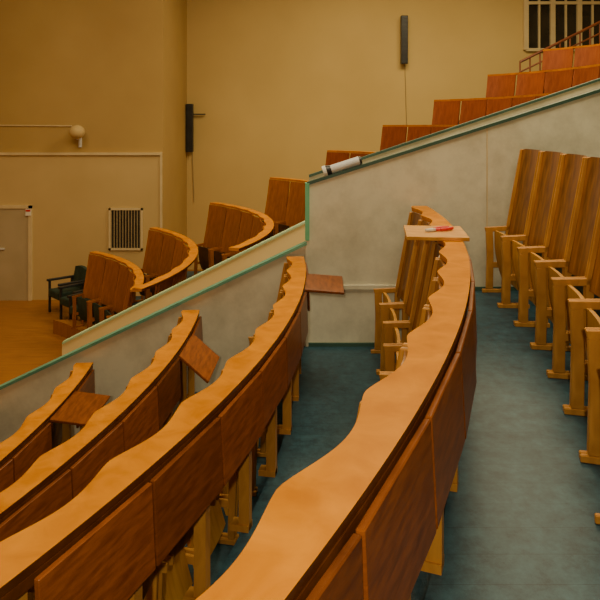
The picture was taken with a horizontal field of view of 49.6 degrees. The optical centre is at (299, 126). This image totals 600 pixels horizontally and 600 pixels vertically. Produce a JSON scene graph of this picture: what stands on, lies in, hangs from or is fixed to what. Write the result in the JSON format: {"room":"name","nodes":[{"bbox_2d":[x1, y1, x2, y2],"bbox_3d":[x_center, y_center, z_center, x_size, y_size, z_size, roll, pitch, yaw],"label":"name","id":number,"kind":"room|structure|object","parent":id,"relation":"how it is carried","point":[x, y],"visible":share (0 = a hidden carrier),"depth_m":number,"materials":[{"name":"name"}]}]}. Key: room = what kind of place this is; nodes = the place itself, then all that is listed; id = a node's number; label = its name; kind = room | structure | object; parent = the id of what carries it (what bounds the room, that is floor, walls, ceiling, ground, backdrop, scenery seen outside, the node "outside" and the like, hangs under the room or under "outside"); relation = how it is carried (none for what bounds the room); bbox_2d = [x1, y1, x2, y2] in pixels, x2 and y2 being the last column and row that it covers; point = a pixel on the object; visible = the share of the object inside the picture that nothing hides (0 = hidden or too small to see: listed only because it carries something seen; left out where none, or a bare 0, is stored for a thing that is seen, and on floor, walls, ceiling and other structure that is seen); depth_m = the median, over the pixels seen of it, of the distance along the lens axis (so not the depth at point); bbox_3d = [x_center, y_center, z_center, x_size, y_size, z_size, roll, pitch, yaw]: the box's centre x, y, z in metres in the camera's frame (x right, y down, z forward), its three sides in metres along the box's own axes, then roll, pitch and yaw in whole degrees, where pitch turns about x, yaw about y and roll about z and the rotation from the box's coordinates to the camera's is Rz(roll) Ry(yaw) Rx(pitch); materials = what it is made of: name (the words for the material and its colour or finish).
{"room":"lecture hall","nodes":[
{"label":"lecture hall","id":0,"kind":"room"},
{"bbox_2d":[53,320,95,338],"bbox_3d":[-2.891,3.296,9.391,0.859,0.248,3.410,0,0,-28],"label":"floor","id":1,"kind":"structure","parent":0,"point":[62,328],"depth_m":10.50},
{"bbox_2d":[71,254,105,328],"bbox_3d":[-3.314,2.612,10.204,0.495,1.120,0.376,0,0,42],"label":"seat","id":2,"kind":"object","parent":1,"relation":"on","point":[96,265],"visible":0.84,"depth_m":10.26,"materials":[{"name":"brown wood"}]},
{"bbox_2d":[90,251,143,291],"bbox_3d":[-2.575,2.037,9.397,0.418,0.030,2.831,0,0,-28],"label":"desk top","id":3,"kind":"object","parent":2,"relation":"attached to","point":[138,273],"visible":0.91,"depth_m":9.49,"materials":[{"name":"orange wood"}]},
{"bbox_2d":[88,259,119,327],"bbox_3d":[-2.970,2.612,9.839,0.376,1.120,0.495,0,0,-39],"label":"seat","id":4,"kind":"object","parent":1,"relation":"on","point":[112,267],"visible":0.59,"depth_m":9.93,"materials":[{"name":"brown wood"}]},
{"bbox_2d":[99,264,129,321],"bbox_3d":[-2.690,2.612,9.423,0.376,1.120,0.495,0,0,-29],"label":"seat","id":5,"kind":"object","parent":1,"relation":"on","point":[123,275],"visible":0.52,"depth_m":9.54,"materials":[{"name":"brown wood"}]},
{"bbox_2d":[107,271,134,318],"bbox_3d":[-2.480,2.612,8.968,0.376,1.120,0.495,0,0,-20],"label":"seat","id":6,"kind":"object","parent":1,"relation":"on","point":[131,276],"visible":0.2,"depth_m":9.15,"materials":[{"name":"brown wood"}]},
{"bbox_2d":[127,279,134,308],"bbox_3d":[-2.346,2.612,8.485,0.376,1.120,0.495,0,0,-11],"label":"seat","id":7,"kind":"object","parent":1,"relation":"on","point":[130,301],"visible":0.16,"depth_m":8.29,"materials":[{"name":"brown wood"}]},
{"bbox_2d":[0,0,186,299],"bbox_3d":[-5.849,-0.600,14.185,6.302,8.000,2.830,0,0,0],"label":"wall","id":8,"kind":"structure","parent":0,"point":[116,70],"depth_m":12.80,"materials":[{"name":"paint"}]},
{"bbox_2d":[0,205,31,300],"bbox_3d":[-5.957,2.468,12.740,1.398,1.864,0.060,0,0,0],"label":"door","id":9,"kind":"structure","parent":8,"relation":"in","point":[15,227],"depth_m":12.74,"materials":[{"name":"grey paint"}]},
{"bbox_2d":[0,125,71,126],"bbox_3d":[-5.780,-0.029,12.785,2.596,0.043,0.023,0,0,0],"label":"conduit","id":10,"kind":"object","parent":8,"relation":"attached to","point":[0,125],"visible":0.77,"depth_m":12.78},
{"bbox_2d":[69,125,84,146],"bbox_3d":[-4.323,0.179,12.633,0.300,0.435,0.365,0,0,0],"label":"wall lamp","id":11,"kind":"object","parent":8,"relation":"attached to","point":[77,132],"visible":1,"depth_m":12.51,"materials":[{"name":"glass"}]},
{"bbox_2d":[0,152,161,232],"bbox_3d":[-5.854,1.946,12.765,6.292,2.908,0.070,0,0,0],"label":"trim","id":12,"kind":"structure","parent":8,"relation":"attached to","point":[160,153],"depth_m":12.73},
{"bbox_2d":[109,208,142,249],"bbox_3d":[-3.418,2.004,12.755,0.668,0.825,0.030,0,0,0],"label":"air vent","id":13,"kind":"object","parent":8,"relation":"in","point":[125,224],"visible":1,"depth_m":12.76,"materials":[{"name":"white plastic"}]},
{"bbox_2d":[0,270,201,384],"bbox_3d":[-0.450,3.450,6.950,17.100,0.100,17.500,0,0,0],"label":"floor","id":14,"kind":"structure","parent":0,"point":[28,342],"depth_m":10.55,"materials":[{"name":"wood"}]},
{"bbox_2d":[46,265,86,311],"bbox_3d":[-4.251,2.995,11.931,0.590,0.810,0.560,0,0,-43],"label":"upholstered chair","id":15,"kind":"object","parent":14,"relation":"on","point":[79,275],"visible":0.7,"depth_m":11.92,"materials":[{"name":"green fabric"}]},
{"bbox_2d":[58,282,84,319],"bbox_3d":[-3.829,2.995,11.384,0.560,0.810,0.590,0,0,41],"label":"upholstered chair","id":16,"kind":"object","parent":14,"relation":"on","point":[64,301],"visible":0.25,"depth_m":11.34,"materials":[{"name":"green fabric"}]},
{"bbox_2d":[67,292,92,319],"bbox_3d":[-3.463,2.995,10.837,0.560,0.810,0.590,0,0,36],"label":"upholstered chair","id":17,"kind":"object","parent":14,"relation":"on","point":[68,296],"visible":0.15,"depth_m":10.76,"materials":[{"name":"green fabric"}]},
{"bbox_2d":[85,296,144,322],"bbox_3d":[-2.208,3.100,8.671,1.526,0.639,4.602,0,0,-15],"label":"floor","id":18,"kind":"structure","parent":0,"point":[137,297],"depth_m":10.48,"materials":[{"name":"teal paint"}]},
{"bbox_2d":[132,230,163,302],"bbox_3d":[-2.394,2.221,10.205,0.376,1.120,0.495,0,0,-40],"label":"seat","id":19,"kind":"object","parent":18,"relation":"on","point":[154,245],"visible":0.6,"depth_m":10.30,"materials":[{"name":"wood"}]},
{"bbox_2d":[132,227,197,291],"bbox_3d":[-1.717,1.646,8.622,0.717,0.030,4.120,0,0,-11],"label":"desk top","id":20,"kind":"object","parent":19,"relation":"attached to","point":[192,246],"visible":1,"depth_m":7.77,"materials":[{"name":"orange wood"}]},
{"bbox_2d":[145,234,175,298],"bbox_3d":[-2.100,2.221,9.793,0.376,1.120,0.495,0,0,-31],"label":"seat","id":21,"kind":"object","parent":18,"relation":"on","point":[166,259],"visible":0.44,"depth_m":9.91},
{"bbox_2d":[154,277,174,294],"bbox_3d":[-1.658,2.221,7.357,0.376,1.120,0.495,0,0,11],"label":"seat","id":22,"kind":"object","parent":18,"relation":"on","point":[169,283],"visible":0.06,"depth_m":7.25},
{"bbox_2d":[171,239,184,269],"bbox_3d":[-1.869,2.221,9.343,0.376,1.120,0.495,0,0,-23],"label":"seat","id":23,"kind":"object","parent":18,"relation":"on","point":[178,252],"visible":0.14,"depth_m":9.49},
{"bbox_2d":[174,270,184,284],"bbox_3d":[-1.601,2.221,7.860,0.376,1.120,0.495,0,0,2],"label":"seat","id":24,"kind":"object","parent":18,"relation":"on","point":[179,278],"visible":0.03,"depth_m":7.78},
{"bbox_2d":[181,245,188,263],"bbox_3d":[-1.707,2.221,8.864,0.376,1.120,0.495,0,0,-14],"label":"seat","id":25,"kind":"object","parent":18,"relation":"on","point":[185,249],"visible":0.05,"depth_m":9.06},
{"bbox_2d":[147,271,201,291],"bbox_3d":[-1.287,2.897,8.624,1.658,1.047,4.533,0,0,-11],"label":"floor","id":26,"kind":"structure","parent":0,"point":[189,273],"depth_m":10.53,"materials":[{"name":"teal paint"}]},
{"bbox_2d":[193,205,226,275],"bbox_3d":[-1.415,1.813,10.205,0.376,1.120,0.495,0,0,-40],"label":"seat","id":27,"kind":"object","parent":26,"relation":"on","point":[216,218],"visible":0.73,"depth_m":10.28,"materials":[{"name":"wood"}]},
{"bbox_2d":[210,202,273,250],"bbox_3d":[-0.738,1.238,8.622,0.717,0.030,4.120,0,0,-11],"label":"desk top","id":28,"kind":"object","parent":27,"relation":"attached to","point":[269,224],"visible":1,"depth_m":7.91,"materials":[{"name":"orange wood"}]},
{"bbox_2d":[210,208,241,266],"bbox_3d":[-1.121,1.813,9.793,0.376,1.120,0.495,0,0,-31],"label":"seat","id":29,"kind":"object","parent":26,"relation":"on","point":[233,216],"visible":0.56,"depth_m":9.90,"materials":[{"name":"wood"}]},
{"bbox_2d":[223,212,253,260],"bbox_3d":[-0.891,1.813,9.343,0.376,1.120,0.495,0,0,-23],"label":"seat","id":30,"kind":"object","parent":26,"relation":"on","point":[247,218],"visible":0.32,"depth_m":9.48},
{"bbox_2d":[250,216,260,238],"bbox_3d":[-0.729,1.813,8.864,0.376,1.120,0.495,0,0,-14],"label":"seat","id":31,"kind":"object","parent":26,"relation":"on","point":[256,221],"visible":0.12,"depth_m":9.02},
{"bbox_2d":[184,392,292,585],"bbox_3d":[-1.778,2.830,1.683,1.944,1.180,8.375,0,0,27],"label":"floor","id":32,"kind":"structure","parent":0,"point":[221,552],"depth_m":3.73,"materials":[{"name":"teal paint"}]},
{"bbox_2d":[0,310,219,541],"bbox_3d":[-1.004,1.885,3.648,0.513,0.710,3.590,0,0,9],"label":"curved desk","id":33,"kind":"object","parent":32,"relation":"on","point":[148,402],"visible":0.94,"depth_m":3.44,"materials":[{"name":"orange wood"}]},
{"bbox_2d":[142,561,167,599],"bbox_3d":[-0.681,1.677,2.383,0.376,1.127,0.446,0,0,19],"label":"seat","id":34,"kind":"object","parent":32,"relation":"on","point":[150,585],"visible":0.11,"depth_m":2.56,"materials":[{"name":"brown wood"}]},
{"bbox_2d":[143,369,223,599],"bbox_3d":[-0.542,1.677,2.830,0.376,1.127,0.446,0,0,16],"label":"seat","id":35,"kind":"object","parent":32,"relation":"on","point":[172,585],"visible":0.25,"depth_m":2.88,"materials":[{"name":"brown wood"}]},
{"bbox_2d":[184,337,254,567],"bbox_3d":[-0.430,1.677,3.284,0.376,1.127,0.446,0,0,12],"label":"seat","id":36,"kind":"object","parent":32,"relation":"on","point":[217,522],"visible":0.15,"depth_m":3.46,"materials":[{"name":"brown wood"}]},
{"bbox_2d":[219,312,273,538],"bbox_3d":[-0.345,1.677,3.743,0.376,1.127,0.446,0,0,9],"label":"seat","id":37,"kind":"object","parent":32,"relation":"on","point":[224,492],"visible":0.11,"depth_m":3.58,"materials":[{"name":"brown wood"}]},
{"bbox_2d":[254,292,284,491],"bbox_3d":[-0.287,1.677,4.207,0.376,1.127,0.446,0,0,5],"label":"seat","id":38,"kind":"object","parent":32,"relation":"on","point":[262,453],"visible":0.07,"depth_m":4.41,"materials":[{"name":"brown wood"}]},
{"bbox_2d":[248,263,290,345],"bbox_3d":[-0.255,1.677,5.141,0.376,1.127,0.446,0,0,-1],"label":"seat","id":39,"kind":"object","parent":32,"relation":"on","point":[286,266],"visible":0.08,"depth_m":5.35,"materials":[{"name":"brown wood"}]},
{"bbox_2d":[257,276,289,451],"bbox_3d":[-0.257,1.677,4.673,0.376,1.127,0.446,0,0,2],"label":"seat","id":40,"kind":"object","parent":32,"relation":"on","point":[286,279],"visible":0.06,"depth_m":4.85,"materials":[{"name":"brown wood"}]},
{"bbox_2d":[0,92,599,442],"bbox_3d":[0.423,1.339,5.525,8.461,4.651,0.050,0,0,0],"label":"wall","id":41,"kind":"structure","parent":0,"point":[358,218],"depth_m":5.50,"materials":[{"name":"paint"}]},
{"bbox_2d":[0,241,306,389],"bbox_3d":[-1.864,1.889,5.515,3.846,1.842,0.090,0,0,0],"label":"trim","id":42,"kind":"structure","parent":41,"relation":"attached to","point":[304,243],"depth_m":5.47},
{"bbox_2d":[306,241,307,346],"bbox_3d":[0.059,1.403,5.487,0.024,0.894,0.025,0,0,0],"label":"trim","id":43,"kind":"structure","parent":41,"relation":"attached to","point":[306,241],"depth_m":5.47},
{"bbox_2d":[305,182,308,240],"bbox_3d":[0.061,0.715,5.520,0.036,0.482,0.100,0,0,0],"label":"trim","id":44,"kind":"structure","parent":41,"relation":"attached to","point":[306,183],"depth_m":5.47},
{"bbox_2d":[308,342,374,346],"bbox_3d":[0.511,1.838,5.490,0.898,0.030,0.020,0,0,0],"label":"baseboard","id":45,"kind":"structure","parent":41,"relation":"attached to","point":[310,344],"depth_m":5.48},
{"bbox_2d":[343,285,395,288],"bbox_3d":[0.463,1.354,5.492,0.767,0.034,0.015,0,0,0],"label":"trim","id":46,"kind":"structure","parent":41,"relation":"attached to","point":[344,286],"depth_m":5.49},
{"bbox_2d":[307,88,599,184],"bbox_3d":[2.350,-0.249,5.522,4.582,1.486,0.075,0,0,0],"label":"trim","id":47,"kind":"structure","parent":41,"relation":"attached to","point":[596,90],"depth_m":5.49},
{"bbox_2d":[322,156,362,175],"bbox_3d":[0.357,0.340,5.525,0.348,0.181,0.099,0,0,0],"label":"tube","id":48,"kind":"object","parent":47,"relation":"on","point":[356,161],"visible":1,"depth_m":5.49,"materials":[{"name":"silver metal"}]},
{"bbox_2d":[487,128,487,226],"bbox_3d":[1.582,0.694,5.497,0.008,1.372,0.006,0,0,0],"label":"trim","id":49,"kind":"structure","parent":41,"relation":"attached to","point":[487,128],"depth_m":5.49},
{"bbox_2d":[475,287,518,290],"bbox_3d":[1.496,1.365,5.490,0.810,0.030,0.020,0,0,0],"label":"baseboard","id":50,"kind":"structure","parent":41,"relation":"attached to","point":[476,288],"depth_m":5.48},
{"bbox_2d":[210,346,446,599],"bbox_3d":[-0.722,2.636,1.753,1.884,1.567,8.237,0,0,25],"label":"floor","id":51,"kind":"structure","parent":0,"point":[333,381],"depth_m":4.22,"materials":[{"name":"carpet"}]},
{"bbox_2d":[0,256,343,599],"bbox_3d":[-0.251,1.468,3.285,0.609,0.770,4.333,0,0,12],"label":"curved desk","id":52,"kind":"object","parent":51,"relation":"on","point":[104,543],"visible":1,"depth_m":2.22,"materials":[{"name":"orange wood"}]},
{"bbox_2d":[356,347,407,420],"bbox_3d":[0.115,1.272,1.900,0.376,1.163,0.456,0,0,22],"label":"seat","id":53,"kind":"object","parent":51,"relation":"on","point":[403,351],"visible":0.04,"depth_m":2.04,"materials":[{"name":"brown wood"}]},
{"bbox_2d":[371,212,421,370],"bbox_3d":[0.764,1.272,5.102,0.376,1.163,0.456,0,0,1],"label":"seat","id":54,"kind":"object","parent":51,"relation":"on","point":[399,290],"visible":0.44,"depth_m":5.31,"materials":[{"name":"brown wood"}]},
{"bbox_2d":[376,220,429,374],"bbox_3d":[0.745,1.272,4.633,0.376,1.163,0.456,0,0,4],"label":"seat","id":55,"kind":"object","parent":51,"relation":"on","point":[407,306],"visible":0.35,"depth_m":4.83,"materials":[{"name":"brown wood"}]},
{"bbox_2d":[383,241,437,368],"bbox_3d":[0.700,1.272,4.166,0.376,1.163,0.456,0,0,7],"label":"seat","id":56,"kind":"object","parent":51,"relation":"on","point":[388,326],"visible":0.23,"depth_m":4.36,"materials":[{"name":"brown wood"}]},
{"bbox_2d":[379,243,443,373],"bbox_3d":[0.631,1.272,3.702,0.376,1.163,0.456,0,0,10],"label":"seat","id":57,"kind":"object","parent":51,"relation":"on","point":[389,350],"visible":0.09,"depth_m":3.89,"materials":[{"name":"brown wood"}]},
{"bbox_2d":[379,259,444,379],"bbox_3d":[0.538,1.272,3.242,0.376,1.163,0.456,0,0,13],"label":"seat","id":58,"kind":"object","parent":51,"relation":"on","point":[439,263],"visible":0.03,"depth_m":3.42,"materials":[{"name":"brown wood"}]},
{"bbox_2d":[402,307,431,346],"bbox_3d":[0.280,1.272,2.340,0.376,1.163,0.456,0,0,19],"label":"seat","id":59,"kind":"object","parent":51,"relation":"on","point":[426,313],"visible":0.02,"depth_m":2.49,"materials":[{"name":"brown wood"}]},
{"bbox_2d":[423,279,442,307],"bbox_3d":[0.421,1.272,2.788,0.376,1.163,0.456,0,0,16],"label":"seat","id":60,"kind":"object","parent":51,"relation":"on","point":[436,284],"visible":0.02,"depth_m":2.94,"materials":[{"name":"brown wood"}]},
{"bbox_2d":[62,81,599,355],"bbox_3d":[1.512,1.659,6.325,7.638,5.851,0.050,0,0,0],"label":"wall","id":61,"kind":"structure","parent":0,"point":[296,236],"depth_m":6.30,"materials":[{"name":"paint"}]},
{"bbox_2d":[62,221,304,343],"bbox_3d":[-1.106,1.498,6.320,2.386,1.208,0.080,0,0,0],"label":"trim","id":62,"kind":"structure","parent":61,"relation":"attached to","point":[303,222],"depth_m":6.28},
{"bbox_2d":[309,78,599,176],"bbox_3d":[2.700,-0.392,6.320,5.227,1.760,0.080,0,0,0],"label":"trim","id":63,"kind":"structure","parent":61,"relation":"attached to","point":[598,79],"depth_m":6.28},
{"bbox_2d":[187,0,574,269],"bbox_3d":[2.701,-0.600,15.550,10.798,8.000,0.100,0,0,0],"label":"wall","id":64,"kind":"structure","parent":0,"point":[279,85],"depth_m":15.50,"materials":[{"name":"paint"}]},
{"bbox_2d":[186,104,205,193],"bbox_3d":[-2.463,0.624,15.385,0.440,2.336,0.230,0,0,0],"label":"speaker","id":65,"kind":"object","parent":64,"relation":"attached to","point":[190,114],"visible":1,"depth_m":15.28},
{"bbox_2d":[186,105,191,150],"bbox_3d":[-2.603,0.024,15.276,0.130,1.076,0.012,0,0,0],"label":"grille","id":66,"kind":"object","parent":65,"relation":"attached to","point":[188,107],"depth_m":15.27,"materials":[{"name":"black plastic"}]},
{"bbox_2d":[400,15,407,124],"bbox_3d":[2.464,-1.308,15.385,0.167,2.636,0.230,0,0,0],"label":"speaker","id":67,"kind":"object","parent":64,"relation":"attached to","point":[403,18],"visible":0.99,"depth_m":15.28},
{"bbox_2d":[402,16,407,61],"bbox_3d":[2.461,-2.059,15.276,0.130,1.076,0.012,0,0,0],"label":"grille","id":68,"kind":"object","parent":67,"relation":"attached to","point":[404,18],"depth_m":15.28,"materials":[{"name":"black plastic"}]},
{"bbox_2d":[523,0,599,50],"bbox_3d":[6.633,-2.793,15.450,2.645,1.984,0.100,0,0,0],"label":"window","id":69,"kind":"structure","parent":64,"relation":"in","point":[546,23],"depth_m":15.48,"materials":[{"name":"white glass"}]},
{"bbox_2d":[424,291,599,599],"bbox_3d":[0.349,2.400,1.773,1.762,2.040,8.095,0,0,23],"label":"floor","id":70,"kind":"structure","parent":0,"point":[519,523],"depth_m":2.50,"materials":[{"name":"carpet"}]},
{"bbox_2d":[195,206,476,599],"bbox_3d":[0.499,1.020,2.856,0.539,0.720,5.280,0,0,15],"label":"curved desk","id":71,"kind":"object","parent":70,"relation":"on","point":[362,521],"visible":0.89,"depth_m":1.33,"materials":[{"name":"orange wood"}]},
{"bbox_2d":[404,225,469,240],"bbox_3d":[0.825,0.648,3.980,0.360,0.022,0.440,0,0,7],"label":"board","id":72,"kind":"object","parent":71,"relation":"on","point":[412,232],"visible":0.98,"depth_m":3.85,"materials":[{"name":"brown wood"}]},
{"bbox_2d":[425,226,453,231],"bbox_3d":[0.848,0.625,3.985,0.203,0.020,0.079,0,0,-29],"label":"pliers","id":73,"kind":"object","parent":72,"relation":"on","point":[439,228],"visible":1,"depth_m":3.96,"materials":[{"name":"red plastic"}]},
{"bbox_2d":[482,149,540,306],"bbox_3d":[1.704,0.780,5.200,0.376,1.200,0.456,0,0,1],"label":"seat","id":74,"kind":"object","parent":70,"relation":"on","point":[528,159],"visible":0.62,"depth_m":5.34,"materials":[{"name":"brown wood"}]},
{"bbox_2d":[498,151,563,324],"bbox_3d":[1.687,0.780,4.730,0.376,1.200,0.456,0,0,3],"label":"seat","id":75,"kind":"object","parent":70,"relation":"on","point":[535,235],"visible":0.66,"depth_m":4.87,"materials":[{"name":"brown wood"}]},
{"bbox_2d":[514,154,586,347],"bbox_3d":[1.649,0.780,4.261,0.376,1.200,0.456,0,0,6],"label":"seat","id":76,"kind":"object","parent":70,"relation":"on","point":[571,165],"visible":0.62,"depth_m":4.41,"materials":[{"name":"brown wood"}]},
{"bbox_2d":[531,157,599,374],"bbox_3d":[1.588,0.780,3.794,0.376,1.200,0.456,0,0,9],"label":"seat","id":77,"kind":"object","parent":70,"relation":"on","point":[587,206],"visible":0.55,"depth_m":3.95,"materials":[{"name":"brown wood"}]},
{"bbox_2d":[547,210,599,410],"bbox_3d":[1.504,0.780,3.331,0.376,1.200,0.456,0,0,12],"label":"seat","id":78,"kind":"object","parent":70,"relation":"on","point":[591,283],"visible":0.53,"depth_m":3.55,"materials":[{"name":"brown wood"}]},
{"bbox_2d":[564,300,599,457],"bbox_3d":[1.399,0.780,2.872,0.376,1.200,0.456,0,0,14],"label":"seat","id":79,"kind":"object","parent":70,"relation":"on","point":[579,367],"visible":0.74,"depth_m":3.10,"materials":[{"name":"brown wood"}]},
{"bbox_2d":[580,329,599,524],"bbox_3d":[1.271,0.780,2.419,0.376,1.200,0.456,0,0,17],"label":"seat","id":80,"kind":"object","parent":70,"relation":"on","point":[593,336],"visible":1,"depth_m":2.66,"materials":[{"name":"brown wood"}]},
{"bbox_2d":[535,253,599,316],"bbox_3d":[3.603,2.180,1.950,8.793,2.480,7.100,0,0,0],"label":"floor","id":81,"kind":"structure","parent":0,"point":[579,288],"depth_m":4.40,"materials":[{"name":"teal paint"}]},
{"bbox_3d":[-3.491,3.045,1.950,5.200,0.750,7.100,0,0,0],"label":"floor","id":82,"kind":"structure","parent":0,"visible":0},
{"bbox_2d":[28,586,34,599],"bbox_3d":[-1.298,2.115,3.288,0.376,1.110,0.442,0,0,13],"label":"seat","id":83,"kind":"object","parent":82,"relation":"on","point":[31,592],"visible":0.02,"depth_m":3.26,"materials":[{"name":"brown wood"}]},
{"bbox_2d":[0,362,109,491],"bbox_3d":[-1.757,2.320,4.004,0.540,0.700,2.859,0,0,6],"label":"curved desk","id":84,"kind":"object","parent":82,"relation":"on","point":[74,401],"visible":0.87,"depth_m":4.45,"materials":[{"name":"orange wood"}]},
{"bbox_3d":[-3.361,3.250,2.750,3.182,0.340,5.500,0,0,0],"label":"floor","id":85,"kind":"structure","parent":0,"visible":0},
{"bbox_2d":[51,370,72,448],"bbox_3d":[-2.006,2.540,5.133,0.376,1.080,0.437,0,0,-3],"label":"seat","id":86,"kind":"object","parent":85,"relation":"on","point":[56,428],"visible":0.09,"depth_m":5.04,"materials":[{"name":"brown wood"}]},
{"bbox_3d":[-0.454,2.693,8.560,2.172,1.455,4.280,0,0,0],"label":"floor","id":87,"kind":"structure","parent":0,"visible":0},
{"bbox_2d":[261,179,289,239],"bbox_3d":[-0.438,1.405,10.204,0.376,1.120,0.495,0,0,-42],"label":"seat","id":88,"kind":"object","parent":87,"relation":"on","point":[278,190],"visible":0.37,"depth_m":10.28,"materials":[{"name":"wood"}]},
{"bbox_2d":[270,177,308,182],"bbox_3d":[0.266,0.830,8.629,0.748,0.030,4.129,0,0,-11],"label":"desk top","id":89,"kind":"object","parent":88,"relation":"attached to","point":[274,178],"visible":0.23,"depth_m":10.18,"materials":[{"name":"orange wood"}]},
{"bbox_2d":[274,182,304,234],"bbox_3d":[-0.131,1.405,9.804,0.376,1.120,0.495,0,0,-33],"label":"seat","id":90,"kind":"object","parent":87,"relation":"on","point":[295,212],"visible":0.43,"depth_m":9.91,"materials":[{"name":"wood"}]},
{"bbox_3d":[0.488,2.473,8.560,2.148,1.895,4.280,0,0,0],"label":"floor","id":91,"kind":"structure","parent":0,"visible":0},
{"bbox_2d":[325,152,349,164],"bbox_3d":[0.492,0.965,10.204,0.376,1.120,0.495,0,0,-42],"label":"seat","id":92,"kind":"object","parent":91,"relation":"on","point":[331,157],"visible":0.13,"depth_m":10.36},
{"bbox_2d":[327,150,374,153],"bbox_3d":[1.196,0.390,8.629,0.748,0.030,4.129,0,0,-11],"label":"desk top","id":93,"kind":"object","parent":92,"relation":"attached to","point":[341,151],"visible":0.17,"depth_m":10.13,"materials":[{"name":"orange wood"}]},
{"bbox_2d":[350,153,368,158],"bbox_3d":[0.799,0.965,9.804,0.376,1.120,0.495,0,0,-33],"label":"seat","id":94,"kind":"object","parent":91,"relation":"on","point":[352,155],"visible":0.08,"depth_m":9.99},
{"bbox_3d":[5.800,1.625,13.100,4.400,3.550,4.700,0,0,0],"label":"floor","id":95,"kind":"structure","parent":0,"visible":0},
{"bbox_2d":[519,21,599,71],"bbox_3d":[5.815,-1.386,13.500,2.528,2.471,0.056,0,0,0],"label":"stair railing","id":96,"kind":"object","parent":95,"relation":"on","point":[598,22],"visible":0.41,"depth_m":13.48,"materials":[{"name":"metal"}]},
{"bbox_3d":[1.401,2.269,8.560,2.116,2.303,4.280,0,0,0],"label":"floor","id":97,"kind":"structure","parent":0,"visible":0},
{"bbox_2d":[380,127,406,150],"bbox_3d":[1.389,0.557,10.204,0.376,1.120,0.495,0,0,-42],"label":"seat","id":98,"kind":"object","parent":97,"relation":"on","point":[391,136],"visible":0.22,"depth_m":10.33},
{"bbox_2d":[383,125,455,126],"bbox_3d":[2.093,-0.018,8.629,0.748,0.030,4.129,0,0,-11],"label":"desk top","id":99,"kind":"object","parent":98,"relation":"attached to","point":[383,125],"visible":0.35,"depth_m":9.98,"materials":[{"name":"orange wood"}]},
{"bbox_2d":[407,127,431,141],"bbox_3d":[1.696,0.557,9.804,0.376,1.120,0.495,0,0,-33],"label":"seat","id":100,"kind":"object","parent":97,"relation":"on","point":[413,132],"visible":0.1,"depth_m":9.94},
{"bbox_2d":[432,127,449,132],"bbox_3d":[1.938,0.557,9.362,0.376,1.120,0.495,0,0,-24],"label":"seat","id":101,"kind":"object","parent":97,"relation":"on","point":[434,129],"visible":0.05,"depth_m":9.55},
{"bbox_3d":[2.265,2.065,8.560,2.050,2.710,4.280,0,0,0],"label":"floor","id":102,"kind":"structure","parent":0,"visible":0},
{"bbox_2d":[431,101,460,133],"bbox_3d":[2.220,0.150,10.204,0.376,1.120,0.495,0,0,-42],"label":"seat","id":103,"kind":"object","parent":102,"relation":"on","point":[444,112],"visible":0.23,"depth_m":10.31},
{"bbox_2d":[434,92,555,101],"bbox_3d":[2.924,-0.425,8.629,0.748,0.030,4.129,0,0,-11],"label":"desk top","id":104,"kind":"object","parent":103,"relation":"attached to","point":[544,94],"visible":0.41,"depth_m":9.55,"materials":[{"name":"orange wood"}]},
{"bbox_2d":[459,99,487,123],"bbox_3d":[2.527,0.150,9.804,0.376,1.120,0.495,0,0,-33],"label":"seat","id":105,"kind":"object","parent":102,"relation":"on","point":[470,109],"visible":0.24,"depth_m":9.92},
{"bbox_2d":[487,98,512,114],"bbox_3d":[2.769,0.150,9.362,0.376,1.120,0.495,0,0,-24],"label":"seat","id":106,"kind":"object","parent":102,"relation":"on","point":[494,105],"visible":0.1,"depth_m":9.48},
{"bbox_2d":[513,96,535,105],"bbox_3d":[2.942,0.150,8.888,0.376,1.120,0.495,0,0,-16],"label":"seat","id":107,"kind":"object","parent":102,"relation":"on","point":[516,101],"visible":0.05,"depth_m":9.01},
{"bbox_3d":[3.113,1.861,8.560,2.083,3.118,4.280,0,0,0],"label":"floor","id":108,"kind":"structure","parent":0,"visible":0},
{"bbox_2d":[486,74,515,114],"bbox_3d":[3.085,-0.258,10.204,0.376,1.120,0.495,0,0,-42],"label":"seat","id":109,"kind":"object","parent":108,"relation":"on","point":[504,85],"visible":0.23,"depth_m":10.31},
{"bbox_2d":[488,64,599,75],"bbox_3d":[3.789,-0.833,8.629,0.748,0.030,4.129,0,0,-11],"label":"desk top","id":110,"kind":"object","parent":109,"relation":"attached to","point":[588,66],"visible":0.81,"depth_m":9.71,"materials":[{"name":"orange wood"}]},
{"bbox_2d":[515,72,545,95],"bbox_3d":[3.392,-0.258,9.804,0.376,1.120,0.495,0,0,-33],"label":"seat","id":111,"kind":"object","parent":108,"relation":"on","point":[531,83],"visible":0.18,"depth_m":9.89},
{"bbox_2d":[544,69,573,92],"bbox_3d":[3.634,-0.258,9.362,0.376,1.120,0.495,0,0,-24],"label":"seat","id":112,"kind":"object","parent":108,"relation":"on","point":[556,81],"visible":0.19,"depth_m":9.45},
{"bbox_2d":[573,66,599,86],"bbox_3d":[3.806,-0.258,8.888,0.376,1.120,0.495,0,0,-16],"label":"seat","id":113,"kind":"object","parent":108,"relation":"on","point":[582,75],"visible":0.14,"depth_m":8.97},
{"bbox_3d":[3.994,1.657,8.560,2.116,3.526,4.280,0,0,0],"label":"floor","id":114,"kind":"structure","parent":0,"visible":0},
{"bbox_2d":[542,48,573,93],"bbox_3d":[3.982,-0.666,10.204,0.376,1.120,0.495,0,0,-42],"label":"seat","id":115,"kind":"object","parent":114,"relation":"on","point":[552,59],"visible":0.21,"depth_m":10.31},
{"bbox_2d":[543,44,599,50],"bbox_3d":[4.686,-1.241,8.629,0.748,0.030,4.129,0,0,-11],"label":"desk top","id":116,"kind":"object","parent":115,"relation":"attached to","point":[574,47],"visible":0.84,"depth_m":10.17,"materials":[{"name":"orange wood"}]},
{"bbox_2d":[572,45,599,86],"bbox_3d":[4.288,-0.666,9.804,0.376,1.120,0.495,0,0,-33],"label":"seat","id":117,"kind":"object","parent":114,"relation":"on","point":[584,56],"visible":0.15,"depth_m":9.93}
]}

